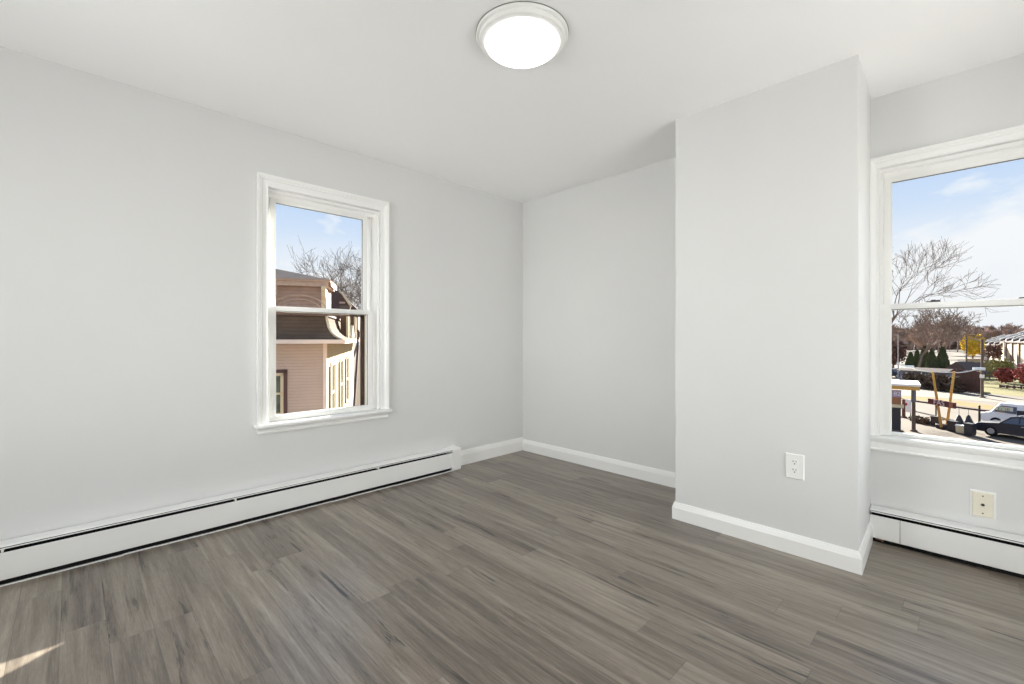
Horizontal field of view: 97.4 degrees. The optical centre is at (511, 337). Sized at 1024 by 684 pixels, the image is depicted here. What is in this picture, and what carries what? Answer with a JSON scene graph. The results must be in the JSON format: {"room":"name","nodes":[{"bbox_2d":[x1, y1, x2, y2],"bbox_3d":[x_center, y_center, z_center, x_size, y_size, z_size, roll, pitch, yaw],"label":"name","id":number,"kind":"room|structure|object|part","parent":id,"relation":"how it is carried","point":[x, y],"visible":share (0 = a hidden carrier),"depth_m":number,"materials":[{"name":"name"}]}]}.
{"room":"empty bedroom","nodes":[
{"label":"empty bedroom","id":0,"kind":"room"},
{"bbox_2d":[0,46,522,540],"bbox_3d":[-1.462,-0.115,3.058,4.590,2.440,0.200,0,0,-44],"label":"wall","id":1,"kind":"structure","parent":0,"point":[128,212],"depth_m":2.51,"materials":[{"name":"paint"}]},
{"bbox_2d":[0,446,460,586],"bbox_3d":[-1.634,1.014,2.683,3.280,0.182,0.096,0,0,-44],"label":"baseboard heater","id":2,"kind":"object","parent":1,"relation":"attached to","point":[23,557],"visible":1,"depth_m":2.51,"materials":[{"name":"white metal"}]},
{"bbox_2d":[253,172,391,434],"bbox_3d":[-1.310,-0.212,3.144,0.930,1.627,0.230,0,0,-44],"label":"window","id":3,"kind":"structure","parent":1,"relation":"in","point":[271,190],"depth_m":3.10,"materials":[{"name":"paint"}]},
{"bbox_3d":[-1.335,-0.542,3.152,0.666,0.740,0.028,0,0,-44],"label":"sash","id":4,"kind":"part","parent":3,"relation":"part of","materials":[{"name":"white plastic"}]},
{"bbox_3d":[-1.370,0.176,3.181,0.691,0.718,0.010,0,0,-44],"label":"screen frame","id":5,"kind":"part","parent":3,"relation":"part of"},
{"bbox_3d":[-1.304,0.165,3.129,0.714,0.741,0.032,0,0,-44],"label":"sash","id":6,"kind":"part","parent":3,"relation":"part of","materials":[{"name":"white plastic"}]},
{"bbox_3d":[-1.306,0.546,3.141,0.930,0.022,0.220,0,0,-44],"label":"sill","id":7,"kind":"part","parent":3,"relation":"part of","materials":[{"name":"paint"}]},
{"bbox_2d":[461,437,522,465],"bbox_3d":[-0.195,1.042,4.148,0.855,0.125,0.016,0,0,-44],"label":"baseboard","id":8,"kind":"structure","parent":1,"relation":"attached to","point":[476,454],"depth_m":4.14,"materials":[{"name":"paint"}]},
{"bbox_2d":[0,450,1023,683],"bbox_3d":[0.027,1.180,1.537,4.590,0.150,4.458,0,0,-44],"label":"floor","id":9,"kind":"structure","parent":0,"point":[520,567],"depth_m":1.87,"materials":[{"name":"plastic"}]},
{"bbox_2d":[0,0,1023,202],"bbox_3d":[0.027,-1.410,1.537,4.590,0.150,4.458,0,0,-44],"label":"ceiling","id":10,"kind":"structure","parent":0,"point":[410,84],"depth_m":2.17,"materials":[{"name":"paint"}]},
{"bbox_2d":[476,1,568,67],"bbox_3d":[0.045,-1.305,1.985,0.408,0.060,0.408,0,0,-44],"label":"ceiling light","id":11,"kind":"object","parent":10,"relation":"attached to","point":[517,34],"visible":1,"depth_m":1.91,"materials":[{"name":"white plastic"}]},
{"bbox_2d":[486,17,558,67],"bbox_3d":[0.045,-1.289,1.985,0.322,0.028,0.322,0,0,-44],"label":"diffuser","id":12,"kind":"object","parent":11,"relation":"attached to","point":[513,42],"depth_m":1.94,"materials":[{"name":"white glass"}]},
{"bbox_2d":[676,54,870,550],"bbox_3d":[1.510,-0.115,2.627,0.545,2.440,0.897,0,0,-44],"label":"wall","id":13,"kind":"structure","parent":0,"point":[773,182],"depth_m":2.36,"materials":[{"name":"paint"}]},
{"bbox_2d":[523,439,872,574],"bbox_3d":[0.872,1.051,3.268,0.560,0.108,2.738,0,0,-44],"label":"baseboard","id":14,"kind":"structure","parent":13,"relation":"attached to","point":[843,558],"depth_m":2.51,"materials":[{"name":"paint"}]},
{"bbox_2d":[785,452,804,480],"bbox_3d":[1.445,0.656,2.299,0.008,0.127,0.084,0,0,-44],"label":"wall outlet","id":15,"kind":"object","parent":13,"relation":"attached to","point":[794,463],"visible":1,"depth_m":2.30,"materials":[{"name":"white plastic"}]},
{"bbox_2d":[791,468,797,473],"bbox_3d":[1.443,0.677,2.297,0.003,0.026,0.033,0,0,-44],"label":"receptacle","id":16,"kind":"object","parent":15,"relation":"attached to","point":[793,470],"depth_m":2.30,"materials":[{"name":"white plastic"}]},
{"bbox_2d":[791,459,797,464],"bbox_3d":[1.443,0.635,2.297,0.003,0.026,0.033,0,0,-44],"label":"receptacle","id":17,"kind":"object","parent":15,"relation":"attached to","point":[793,461],"depth_m":2.30,"materials":[{"name":"white plastic"}]},
{"bbox_2d":[523,53,1023,535],"bbox_3d":[1.596,-0.115,3.073,0.200,2.440,4.058,0,0,-44],"label":"wall","id":18,"kind":"structure","parent":0,"point":[599,257],"depth_m":3.54,"materials":[{"name":"paint"}]},
{"bbox_2d":[869,505,1023,578],"bbox_3d":[2.426,1.016,2.017,0.090,0.177,1.288,0,0,-44],"label":"baseboard heater","id":19,"kind":"object","parent":18,"relation":"attached to","point":[998,551],"visible":0.98,"depth_m":2.23,"materials":[{"name":"white metal"}]},
{"bbox_3d":[1.991,1.018,2.405,0.013,0.122,0.125,0,0,-44],"label":"panel","id":20,"kind":"part","parent":19,"relation":"part of","materials":[{"name":"white metal"}]},
{"bbox_2d":[870,505,1023,544],"bbox_3d":[2.424,0.935,2.016,0.081,0.016,1.288,0,0,-44],"label":"hood","id":21,"kind":"object","parent":19,"relation":"attached to","point":[1014,538],"depth_m":2.24,"materials":[{"name":"white metal"}]},
{"bbox_3d":[2.442,1.018,1.944,0.013,0.122,1.161,0,0,-44],"label":"panel","id":22,"kind":"part","parent":19,"relation":"part of","materials":[{"name":"white metal"}]},
{"bbox_2d":[870,125,1023,470],"bbox_3d":[2.360,-0.186,2.247,0.204,1.611,0.882,0,0,-44],"label":"window","id":23,"kind":"structure","parent":18,"relation":"in","point":[1004,145],"depth_m":2.41,"materials":[{"name":"paint"}]},
{"bbox_3d":[2.356,0.546,2.243,0.194,0.022,0.882,0,0,-44],"label":"sill","id":24,"kind":"part","parent":23,"relation":"part of","materials":[{"name":"paint"}]},
{"bbox_3d":[2.328,0.173,2.240,0.032,0.723,0.751,0,0,-44],"label":"sash","id":25,"kind":"part","parent":23,"relation":"part of","materials":[{"name":"white plastic"}]},
{"bbox_3d":[2.355,-0.524,2.266,0.028,0.740,0.743,0,0,-44],"label":"sash","id":26,"kind":"part","parent":23,"relation":"part of","materials":[{"name":"white plastic"}]},
{"bbox_2d":[970,489,995,520],"bbox_3d":[2.299,0.815,2.197,0.020,0.132,0.090,0,0,-44],"label":"plate","id":27,"kind":"object","parent":18,"relation":"attached to","point":[982,503],"visible":1,"depth_m":2.20,"materials":[{"name":"white plastic"}]},
{"label":"outside","id":28,"kind":"structure","parent":0,"visible":0},
{"bbox_2d":[908,399,990,411],"bbox_3d":[42.534,6.565,44.029,0.953,0.140,8.608,0,0,-8],"label":"curb","id":29,"kind":"object","parent":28,"point":[920,401],"visible":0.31,"depth_m":42.12,"materials":[{"name":"grey concrete"}]},
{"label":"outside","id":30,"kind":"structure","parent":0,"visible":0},
{"bbox_2d":[892,362,1020,370],"bbox_3d":[109.752,6.625,107.888,88.869,0.001,42.362,0,0,-44],"label":"lot","id":31,"kind":"structure","parent":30,"point":[903,363],"depth_m":108.42,"materials":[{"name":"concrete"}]},
{"bbox_2d":[905,351,916,366],"bbox_3d":[79.697,4.632,89.995,1.983,3.947,2.095,0,0,-44],"label":"conifer","id":32,"kind":"object","parent":31,"relation":"on","point":[910,360],"visible":0.79,"depth_m":89.62,"materials":[{"name":"green plant"}]},
{"bbox_2d":[914,349,919,363],"bbox_3d":[82.806,4.410,91.977,1.874,4.391,1.947,0,0,-44],"label":"conifer","id":33,"kind":"object","parent":31,"relation":"on","point":[916,354],"visible":0.44,"depth_m":91.72,"materials":[{"name":"green plant"}]},
{"bbox_2d":[903,331,938,346],"bbox_3d":[112.340,2.448,123.204,8.031,8.446,7.727,0,0,-37],"label":"tree","id":34,"kind":"object","parent":31,"relation":"on","point":[920,341],"visible":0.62,"depth_m":122.28,"materials":[{"name":"brown plant"}]},
{"bbox_2d":[965,332,966,361],"bbox_3d":[118.890,2.476,118.243,0.616,8.318,1.328,0,0,-44],"label":"utility pole","id":35,"kind":"object","parent":31,"relation":"on","point":[965,332],"visible":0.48,"depth_m":118.02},
{"bbox_2d":[967,359,980,361],"bbox_3d":[121.212,5.995,118.000,3.640,1.220,0.340,0,0,0],"label":"wall","id":36,"kind":"structure","parent":31,"relation":"on","point":[968,360],"depth_m":117.89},
{"bbox_2d":[984,344,1003,358],"bbox_3d":[119.860,3.973,112.056,3.573,5.375,3.646,0,0,-44],"label":"tree","id":37,"kind":"object","parent":31,"relation":"on","point":[992,350],"visible":0.98,"depth_m":111.53,"materials":[{"name":"brown plant"}]},
{"bbox_2d":[984,334,1010,359],"bbox_3d":[139.723,2.745,128.136,27.636,7.720,9.215,0,0,-44],"label":"warehouse","id":38,"kind":"structure","parent":31,"relation":"on","point":[994,340],"depth_m":131.96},
{"bbox_2d":[1000,331,1023,366],"bbox_3d":[117.681,1.845,99.323,44.159,9.520,12.336,0,0,-44],"label":"warehouse","id":39,"kind":"structure","parent":31,"relation":"on","point":[1014,344],"depth_m":109.40,"materials":[{"name":"white"}]},
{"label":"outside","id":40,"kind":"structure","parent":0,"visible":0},
{"bbox_2d":[984,377,1023,396],"bbox_3d":[77.555,6.630,64.674,47.621,0.001,14.338,0,0,-44],"label":"lawn","id":41,"kind":"structure","parent":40,"point":[991,386],"depth_m":59.08,"materials":[{"name":"green plant"}]},
{"bbox_2d":[984,358,997,378],"bbox_3d":[76.357,4.896,71.981,2.054,3.522,1.926,0,0,-44],"label":"young tree","id":42,"kind":"object","parent":41,"relation":"on","point":[993,360],"visible":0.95,"depth_m":71.78,"materials":[{"name":"green plant"}]},
{"bbox_2d":[991,358,1015,372],"bbox_3d":[82.884,5.021,76.033,2.883,3.286,2.993,0,0,-44],"label":"tree","id":43,"kind":"object","parent":41,"relation":"on","point":[1002,364],"visible":0.6,"depth_m":75.43,"materials":[{"name":"green plant"}]},
{"bbox_2d":[992,367,1015,382],"bbox_3d":[72.286,5.482,66.005,2.575,2.382,2.636,0,0,-44],"label":"shrub","id":44,"kind":"object","parent":41,"relation":"on","point":[1004,374],"visible":0.91,"depth_m":65.76,"materials":[{"name":"red plant"}]},
{"bbox_2d":[999,384,1023,388],"bbox_3d":[66.060,6.430,57.514,2.299,0.450,5.086,0,0,-44],"label":"fence","id":45,"kind":"object","parent":41,"relation":"on","point":[1000,386],"visible":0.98,"depth_m":58.90,"materials":[{"name":"wood"}]},
{"bbox_2d":[1012,363,1023,383],"bbox_3d":[70.913,5.031,61.964,2.721,3.279,2.730,0,0,-44],"label":"shrub","id":46,"kind":"object","parent":41,"relation":"on","point":[1019,372],"visible":1,"depth_m":62.34,"materials":[{"name":"red plant"}]},
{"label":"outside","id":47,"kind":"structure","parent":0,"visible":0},
{"bbox_2d":[354,345,1023,445],"bbox_3d":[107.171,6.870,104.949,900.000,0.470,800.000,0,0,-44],"label":"lot","id":48,"kind":"structure","parent":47,"point":[924,410],"depth_m":38.53,"materials":[{"name":"grey asphalt"}]},
{"bbox_2d":[276,269,359,414],"bbox_3d":[-11.697,1.830,22.329,7.760,9.550,14.245,0,0,-15],"label":"house","id":49,"kind":"structure","parent":48,"relation":"on","point":[315,354],"depth_m":16.82,"materials":[{"name":"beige wood"}]},
{"bbox_3d":[-8.849,2.075,16.500,0.680,1.380,0.008,0,0,-15],"label":"pane","id":50,"kind":"part","parent":49,"relation":"part of","materials":[{"name":"clear glass"}]},
{"bbox_3d":[-8.845,2.070,16.483,0.880,1.570,0.040,0,0,-15],"label":"sash","id":51,"kind":"part","parent":49,"relation":"part of","materials":[{"name":"wood"}]},
{"bbox_3d":[-10.527,-2.045,16.884,7.180,0.240,2.200,0,0,-15],"label":"cornice","id":52,"kind":"part","parent":49,"relation":"part of","materials":[{"name":"beige wood"}]},
{"bbox_2d":[329,366,331,408],"bbox_3d":[-7.227,2.290,17.920,0.057,2.330,0.420,0,0,-15],"label":"shutter","id":53,"kind":"object","parent":49,"relation":"hanging from","point":[330,367],"depth_m":17.72,"materials":[{"name":"white wood"}]},
{"bbox_3d":[-7.463,2.290,18.695,0.010,2.330,1.000,0,0,-15],"label":"pane","id":54,"kind":"part","parent":49,"relation":"part of","materials":[{"name":"clear glass"}]},
{"bbox_3d":[-7.054,-2.055,17.821,0.014,0.180,1.800,0,0,-15],"label":"cornice panel","id":55,"kind":"part","parent":49,"relation":"part of","materials":[{"name":"wood"}]},
{"bbox_3d":[-6.620,-0.393,16.766,0.990,0.999,0.100,0,0,30],"label":"hip trim","id":56,"kind":"part","parent":49,"relation":"part of","materials":[{"name":"wood"}]},
{"bbox_2d":[335,364,336,407],"bbox_3d":[-7.649,2.290,19.484,0.057,2.330,0.420,0,0,-15],"label":"shutter","id":57,"kind":"object","parent":49,"relation":"hanging from","point":[335,364],"depth_m":19.48,"materials":[{"name":"white wood"}]},
{"bbox_2d":[339,362,340,407],"bbox_3d":[-8.100,2.290,21.154,0.057,2.330,0.420,0,0,-15],"label":"shutter","id":58,"kind":"object","parent":49,"relation":"hanging from","point":[339,362],"depth_m":21.09,"materials":[{"name":"white wood"}]},
{"bbox_3d":[-8.336,2.290,21.929,0.010,2.330,1.000,0,0,-15],"label":"pane","id":59,"kind":"part","parent":49,"relation":"part of","materials":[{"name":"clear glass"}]},
{"bbox_2d":[343,360,343,406],"bbox_3d":[-8.522,2.290,22.718,0.057,2.330,0.420,0,0,-15],"label":"shutter","id":60,"kind":"object","parent":49,"relation":"hanging from","point":[343,360],"depth_m":22.59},
{"bbox_2d":[345,359,346,402],"bbox_3d":[-8.908,2.290,24.147,0.057,2.330,0.420,0,0,-15],"label":"shutter","id":61,"kind":"object","parent":49,"relation":"hanging from","point":[345,359],"depth_m":24.04,"materials":[{"name":"white wood"}]},
{"bbox_3d":[-9.144,2.290,24.922,0.010,2.330,1.000,0,0,-15],"label":"pane","id":62,"kind":"part","parent":49,"relation":"part of","materials":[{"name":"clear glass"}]},
{"bbox_3d":[-7.609,-0.595,20.883,0.100,1.200,0.780,0,0,-15],"label":"corner trim","id":63,"kind":"part","parent":49,"relation":"part of","materials":[{"name":"wood"}]},
{"bbox_2d":[349,358,349,397],"bbox_3d":[-9.330,2.290,25.711,0.057,2.330,0.420,0,0,-15],"label":"shutter","id":64,"kind":"object","parent":49,"relation":"hanging from","point":[349,358],"depth_m":25.89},
{"bbox_3d":[-8.782,-0.595,25.227,0.100,1.200,0.780,0,0,-15],"label":"corner trim","id":65,"kind":"part","parent":49,"relation":"part of","materials":[{"name":"wood"}]},
{"bbox_2d":[288,239,360,356],"bbox_3d":[-15.218,-1.345,43.127,9.882,16.101,13.006,0,0,4],"label":"bare tree","id":66,"kind":"object","parent":48,"relation":"on","point":[341,264],"visible":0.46,"depth_m":41.19,"materials":[{"name":"brown plant"}]},
{"bbox_2d":[294,272,360,309],"bbox_3d":[-22.388,-0.444,48.508,13.022,14.290,14.120,0,0,-29],"label":"bare tree","id":67,"kind":"object","parent":48,"relation":"on","point":[346,294],"visible":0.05,"depth_m":46.04,"materials":[{"name":"brown plant"}]},
{"bbox_2d":[325,256,360,308],"bbox_3d":[-21.648,-2.351,63.588,12.351,18.088,13.426,0,0,-44],"label":"bare tree","id":68,"kind":"object","parent":48,"relation":"on","point":[350,256],"visible":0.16,"depth_m":61.29,"materials":[{"name":"brown plant"}]},
{"bbox_2d":[353,309,365,405],"bbox_3d":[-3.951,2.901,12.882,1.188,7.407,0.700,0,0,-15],"label":"house","id":69,"kind":"structure","parent":48,"relation":"on","point":[357,378],"depth_m":12.52,"materials":[{"name":"paint"}]},
{"bbox_2d":[892,368,899,377],"bbox_3d":[64.011,5.866,76.001,1.725,1.477,4.200,0,0,-23],"label":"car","id":70,"kind":"object","parent":48,"relation":"on","point":[894,371],"visible":0.18,"depth_m":74.95,"materials":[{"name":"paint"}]},
{"bbox_2d":[893,334,899,377],"bbox_3d":[63.221,2.976,74.293,0.308,7.318,1.181,0,0,-44],"label":"utility pole","id":71,"kind":"object","parent":48,"relation":"on","point":[898,363],"visible":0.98,"depth_m":73.92,"materials":[{"name":"grey metal"}]},
{"bbox_2d":[892,338,907,367],"bbox_3d":[84.582,3.319,100.051,5.500,6.720,5.352,0,0,-44],"label":"tree","id":72,"kind":"object","parent":48,"relation":"on","point":[902,353],"visible":0.52,"depth_m":98.57,"materials":[{"name":"brown plant"}]},
{"bbox_2d":[901,399,906,417],"bbox_3d":[32.633,5.870,37.500,0.411,1.530,0.432,0,0,-44],"label":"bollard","id":73,"kind":"object","parent":48,"relation":"on","point":[903,400],"visible":0.9,"depth_m":37.41,"materials":[{"name":"grey metal"}]},
{"bbox_2d":[898,327,912,342],"bbox_3d":[158.343,1.035,180.611,6.768,11.311,7.678,0,0,-6],"label":"tree","id":74,"kind":"object","parent":48,"relation":"on","point":[901,331],"visible":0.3,"depth_m":180.55,"materials":[{"name":"brown plant"}]},
{"bbox_2d":[892,380,920,432],"bbox_3d":[26.953,4.905,34.025,5.720,3.400,3.810,0,0,40],"label":"canopy","id":75,"kind":"object","parent":48,"relation":"on","point":[896,384],"visible":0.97,"depth_m":31.70,"materials":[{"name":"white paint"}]},
{"bbox_2d":[905,399,910,414],"bbox_3d":[33.315,5.895,38.002,0.600,1.420,0.095,0,0,41],"label":"notice board","id":76,"kind":"object","parent":48,"relation":"on","point":[907,402],"visible":0.64,"depth_m":37.91,"materials":[{"name":"white paint"}]},
{"bbox_2d":[910,390,917,431],"bbox_3d":[28.558,5.125,32.000,0.394,3.020,0.414,0,0,-44],"label":"post","id":77,"kind":"object","parent":48,"relation":"on","point":[913,392],"visible":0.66,"depth_m":31.92,"materials":[{"name":"grey metal"}]},
{"bbox_2d":[908,415,930,423],"bbox_3d":[31.884,6.347,35.160,0.970,0.516,1.813,0,0,-4],"label":"hedge","id":78,"kind":"object","parent":48,"relation":"on","point":[919,419],"visible":0.83,"depth_m":34.80,"materials":[{"name":"brown plant"}]},
{"bbox_2d":[910,327,930,348],"bbox_3d":[138.120,1.243,151.244,6.516,10.889,7.391,0,0,-24],"label":"tree","id":79,"kind":"object","parent":48,"relation":"on","point":[916,330],"visible":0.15,"depth_m":151.22,"materials":[{"name":"brown plant"}]},
{"bbox_2d":[917,345,928,367],"bbox_3d":[80.662,3.983,88.019,2.298,5.244,2.287,0,0,-44],"label":"conifer","id":80,"kind":"object","parent":48,"relation":"on","point":[925,355],"visible":0.44,"depth_m":87.63,"materials":[{"name":"green plant"}]},
{"bbox_2d":[898,367,954,379],"bbox_3d":[57.178,5.355,62.000,2.800,2.500,5.600,0,0,-23],"label":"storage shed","id":81,"kind":"object","parent":48,"relation":"on","point":[901,369],"visible":0.36,"depth_m":61.37,"materials":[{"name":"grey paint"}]},
{"bbox_2d":[919,322,944,351],"bbox_3d":[201.869,-0.736,213.777,14.182,14.915,13.646,0,0,-9],"label":"tree","id":82,"kind":"object","parent":48,"relation":"on","point":[926,322],"visible":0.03,"depth_m":212.01,"materials":[{"name":"brown plant"}]},
{"bbox_2d":[924,349,939,367],"bbox_3d":[78.392,4.329,83.995,2.180,4.552,2.151,0,0,-44],"label":"conifer","id":83,"kind":"object","parent":48,"relation":"on","point":[931,361],"visible":0.79,"depth_m":83.58,"materials":[{"name":"green plant"}]},
{"bbox_2d":[892,309,974,351],"bbox_3d":[78.463,0.270,85.832,13.611,12.931,11.005,0,0,-2],"label":"bare tree","id":84,"kind":"object","parent":48,"relation":"on","point":[905,315],"visible":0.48,"depth_m":85.20,"materials":[{"name":"brown plant"}]},
{"bbox_2d":[901,371,965,392],"bbox_3d":[54.442,5.504,58.484,6.434,2.202,6.426,0,0,-44],"label":"hedge","id":85,"kind":"object","parent":48,"relation":"on","point":[943,382],"visible":0.72,"depth_m":57.10,"materials":[{"name":"plant"}]},
{"bbox_2d":[930,416,938,425],"bbox_3d":[32.005,6.260,34.000,0.460,0.690,0.480,0,0,-23],"label":"planter box","id":86,"kind":"object","parent":48,"relation":"on","point":[934,419],"visible":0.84,"depth_m":33.91,"materials":[{"name":"grey paint"}]},
{"bbox_2d":[902,365,985,428],"bbox_3d":[31.687,4.309,32.510,5.722,4.593,2.029,0,0,-5],"label":"sign","id":87,"kind":"object","parent":48,"relation":"on","point":[938,403],"visible":0.96,"depth_m":32.88,"materials":[{"name":"yellow paint"}]},
{"bbox_2d":[902,365,931,371],"bbox_3d":[29.778,2.270,33.056,1.492,0.516,1.616,0,0,-44],"label":"lamp","id":88,"kind":"object","parent":87,"relation":"attached to","point":[903,366],"depth_m":32.97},
{"bbox_3d":[31.121,4.531,32.948,0.874,4.148,0.233,0,0,1],"label":"post","id":89,"kind":"part","parent":87,"relation":"part of","materials":[{"name":"yellow paint"}]},
{"bbox_3d":[32.084,4.531,32.937,0.785,4.148,0.233,0,0,1],"label":"post","id":90,"kind":"part","parent":87,"relation":"part of","materials":[{"name":"yellow paint"}]},
{"bbox_2d":[955,367,985,372],"bbox_3d":[33.502,2.367,32.945,1.502,0.417,1.627,0,0,-44],"label":"lamp","id":91,"kind":"object","parent":87,"relation":"attached to","point":[974,368],"depth_m":32.97,"materials":[{"name":"white metal"}]},
{"bbox_2d":[937,346,950,368],"bbox_3d":[82.324,4.009,85.996,2.626,5.191,2.567,0,0,-44],"label":"conifer","id":92,"kind":"object","parent":48,"relation":"on","point":[942,357],"visible":0.73,"depth_m":85.45,"materials":[{"name":"green plant"}]},
{"bbox_2d":[928,329,960,346],"bbox_3d":[145.474,1.612,150.887,9.280,10.144,9.645,0,0,7],"label":"tree","id":93,"kind":"object","parent":48,"relation":"on","point":[945,342],"visible":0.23,"depth_m":150.85,"materials":[{"name":"brown plant"}]},
{"bbox_2d":[892,236,1004,322],"bbox_3d":[38.852,-3.330,50.351,16.292,20.129,22.004,0,0,13],"label":"bare tree","id":94,"kind":"object","parent":48,"relation":"on","point":[932,247],"visible":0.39,"depth_m":45.43,"materials":[{"name":"brown plant"}]},
{"bbox_2d":[910,297,988,366],"bbox_3d":[68.955,-0.039,71.361,9.952,13.511,11.094,0,0,34],"label":"bare tree","id":95,"kind":"object","parent":48,"relation":"on","point":[949,323],"visible":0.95,"depth_m":71.03,"materials":[{"name":"brown plant"}]},
{"bbox_2d":[947,420,959,431],"bbox_3d":[31.360,6.250,32.000,0.480,0.710,0.560,0,0,-23],"label":"planter box","id":96,"kind":"object","parent":48,"relation":"on","point":[951,424],"visible":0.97,"depth_m":31.92,"materials":[{"name":"grey paint"}]},
{"bbox_2d":[955,415,963,424],"bbox_3d":[34.270,5.980,34.500,0.571,1.250,0.600,0,0,-44],"label":"cone","id":97,"kind":"object","parent":48,"relation":"on","point":[958,418],"visible":0.8,"depth_m":34.35,"materials":[{"name":"grey paint"}]},
{"bbox_2d":[955,424,963,433],"bbox_3d":[31.300,6.330,31.300,0.480,0.550,0.580,0,0,-23],"label":"block","id":98,"kind":"object","parent":48,"relation":"on","point":[959,428],"visible":0.57,"depth_m":31.26,"materials":[{"name":"beige concrete"}]},
{"bbox_2d":[902,328,1022,349],"bbox_3d":[276.022,0.211,281.973,142.715,12.988,95.738,0,0,-44],"label":"thicket","id":99,"kind":"object","parent":48,"relation":"on","point":[953,346],"visible":0.05,"depth_m":260.53,"materials":[{"name":"plant"}]},
{"bbox_2d":[955,326,970,351],"bbox_3d":[208.308,-0.158,210.603,9.071,13.743,10.961,0,0,13],"label":"tree","id":100,"kind":"object","parent":48,"relation":"on","point":[956,326],"visible":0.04,"depth_m":211.19,"materials":[{"name":"plant"}]},
{"bbox_2d":[944,362,988,377],"bbox_3d":[76.422,5.305,76.000,3.800,2.600,4.800,0,0,-11],"label":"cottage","id":101,"kind":"structure","parent":48,"relation":"on","point":[956,365],"depth_m":75.36,"materials":[{"name":"grey"}]},
{"bbox_2d":[955,369,980,392],"bbox_3d":[56.268,5.280,55.501,2.208,2.750,2.400,0,0,-44],"label":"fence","id":102,"kind":"object","parent":48,"relation":"on","point":[972,379],"visible":0.69,"depth_m":55.17,"materials":[{"name":"brown wood"}]},
{"bbox_2d":[964,408,973,422],"bbox_3d":[35.006,5.980,34.500,0.571,1.250,0.600,0,0,-44],"label":"cone","id":103,"kind":"object","parent":48,"relation":"on","point":[968,418],"visible":0.8,"depth_m":34.42,"materials":[{"name":"grey paint"}]},
{"bbox_2d":[963,422,976,435],"bbox_3d":[31.158,6.200,30.600,0.660,0.810,0.480,0,0,-23],"label":"trailer","id":104,"kind":"object","parent":48,"relation":"on","point":[970,429],"visible":1,"depth_m":30.46,"materials":[{"name":"grey paint"}]},
{"bbox_2d":[959,334,985,358],"bbox_3d":[126.889,2.702,124.028,5.633,7.922,5.307,0,0,-44],"label":"tree","id":105,"kind":"object","parent":48,"relation":"on","point":[973,349],"visible":0.73,"depth_m":123.09,"materials":[{"name":"yellow plant"}]},
{"bbox_2d":[978,405,980,421],"bbox_3d":[34.795,5.820,33.500,0.240,1.630,0.252,0,0,-44],"label":"bollard","id":106,"kind":"object","parent":48,"relation":"on","point":[979,406],"visible":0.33,"depth_m":33.45,"materials":[{"name":"grey paint"}]},
{"bbox_2d":[972,325,996,331],"bbox_3d":[257.263,-0.260,244.746,13.261,13.947,12.760,0,0,-13],"label":"tree","id":107,"kind":"object","parent":48,"relation":"on","point":[991,327],"visible":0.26,"depth_m":242.07,"materials":[{"name":"plant"}]},
{"bbox_2d":[975,362,996,375],"bbox_3d":[83.644,5.455,80.000,4.000,2.300,4.200,0,0,-11],"label":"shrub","id":108,"kind":"object","parent":48,"relation":"on","point":[978,363],"visible":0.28,"depth_m":78.32,"materials":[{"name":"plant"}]},
{"bbox_2d":[978,329,1006,338],"bbox_3d":[196.174,1.482,183.000,9.897,10.409,9.523,0,0,5],"label":"tree","id":109,"kind":"object","parent":48,"relation":"on","point":[997,332],"visible":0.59,"depth_m":181.68,"materials":[{"name":"brown plant"}]},
{"bbox_2d":[976,415,1023,436],"bbox_3d":[33.677,5.826,29.399,1.845,1.557,4.600,0,0,-23],"label":"estate car","id":110,"kind":"object","parent":48,"relation":"on","point":[1014,425],"visible":0.96,"depth_m":29.73,"materials":[{"name":"paint"}]},
{"bbox_2d":[989,328,1012,335],"bbox_3d":[229.899,1.037,213.580,10.349,11.311,10.755,0,0,35],"label":"tree","id":111,"kind":"object","parent":48,"relation":"on","point":[1007,331],"visible":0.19,"depth_m":209.95,"materials":[{"name":"brown plant"}]},
{"bbox_2d":[981,402,1023,420],"bbox_3d":[37.599,5.715,32.600,1.920,1.780,4.900,0,0,-23],"label":"van","id":112,"kind":"object","parent":48,"relation":"on","point":[1002,411],"visible":0.77,"depth_m":33.34,"materials":[{"name":"paint"}]},
{"bbox_3d":[36.374,5.285,33.235,0.060,0.360,0.900,0,0,-23],"label":"lettered panel","id":113,"kind":"part","parent":112,"relation":"part of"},
{"bbox_2d":[998,324,1017,333],"bbox_3d":[265.461,-0.524,241.157,11.554,14.485,9.561,0,0,24],"label":"tree","id":114,"kind":"object","parent":48,"relation":"on","point":[1001,327],"visible":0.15,"depth_m":240.18,"materials":[{"name":"brown plant"}]},
{"bbox_2d":[1007,322,1021,334],"bbox_3d":[271.851,-0.951,245.495,9.182,15.345,10.416,0,0,10],"label":"tree","id":115,"kind":"object","parent":48,"relation":"on","point":[1011,325],"visible":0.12,"depth_m":243.07,"materials":[{"name":"plant"}]},
{"bbox_2d":[1017,411,1023,415],"bbox_3d":[35.322,5.830,31.197,0.070,1.550,0.440,0,0,-41],"label":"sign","id":116,"kind":"object","parent":48,"relation":"on","point":[1018,412],"visible":0.52,"depth_m":31.21,"materials":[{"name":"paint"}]},
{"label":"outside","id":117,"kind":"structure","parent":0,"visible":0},
{"bbox_2d":[892,389,1023,402],"bbox_3d":[49.316,6.625,51.049,12.454,0.001,21.928,0,0,-44],"label":"road","id":118,"kind":"structure","parent":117,"point":[903,392],"depth_m":50.96,"materials":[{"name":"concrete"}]},
{"bbox_2d":[969,338,984,397],"bbox_3d":[51.975,3.326,50.275,0.445,6.618,1.238,0,0,-44],"label":"utility pole","id":119,"kind":"object","parent":118,"relation":"on","point":[982,376],"visible":1,"depth_m":49.91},
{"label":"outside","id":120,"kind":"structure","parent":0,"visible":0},
{"bbox_2d":[901,396,994,409],"bbox_3d":[44.667,6.585,45.795,4.120,0.100,10.369,0,0,-8],"label":"verge","id":121,"kind":"structure","parent":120,"point":[960,403],"depth_m":45.59,"materials":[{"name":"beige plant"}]}
]}

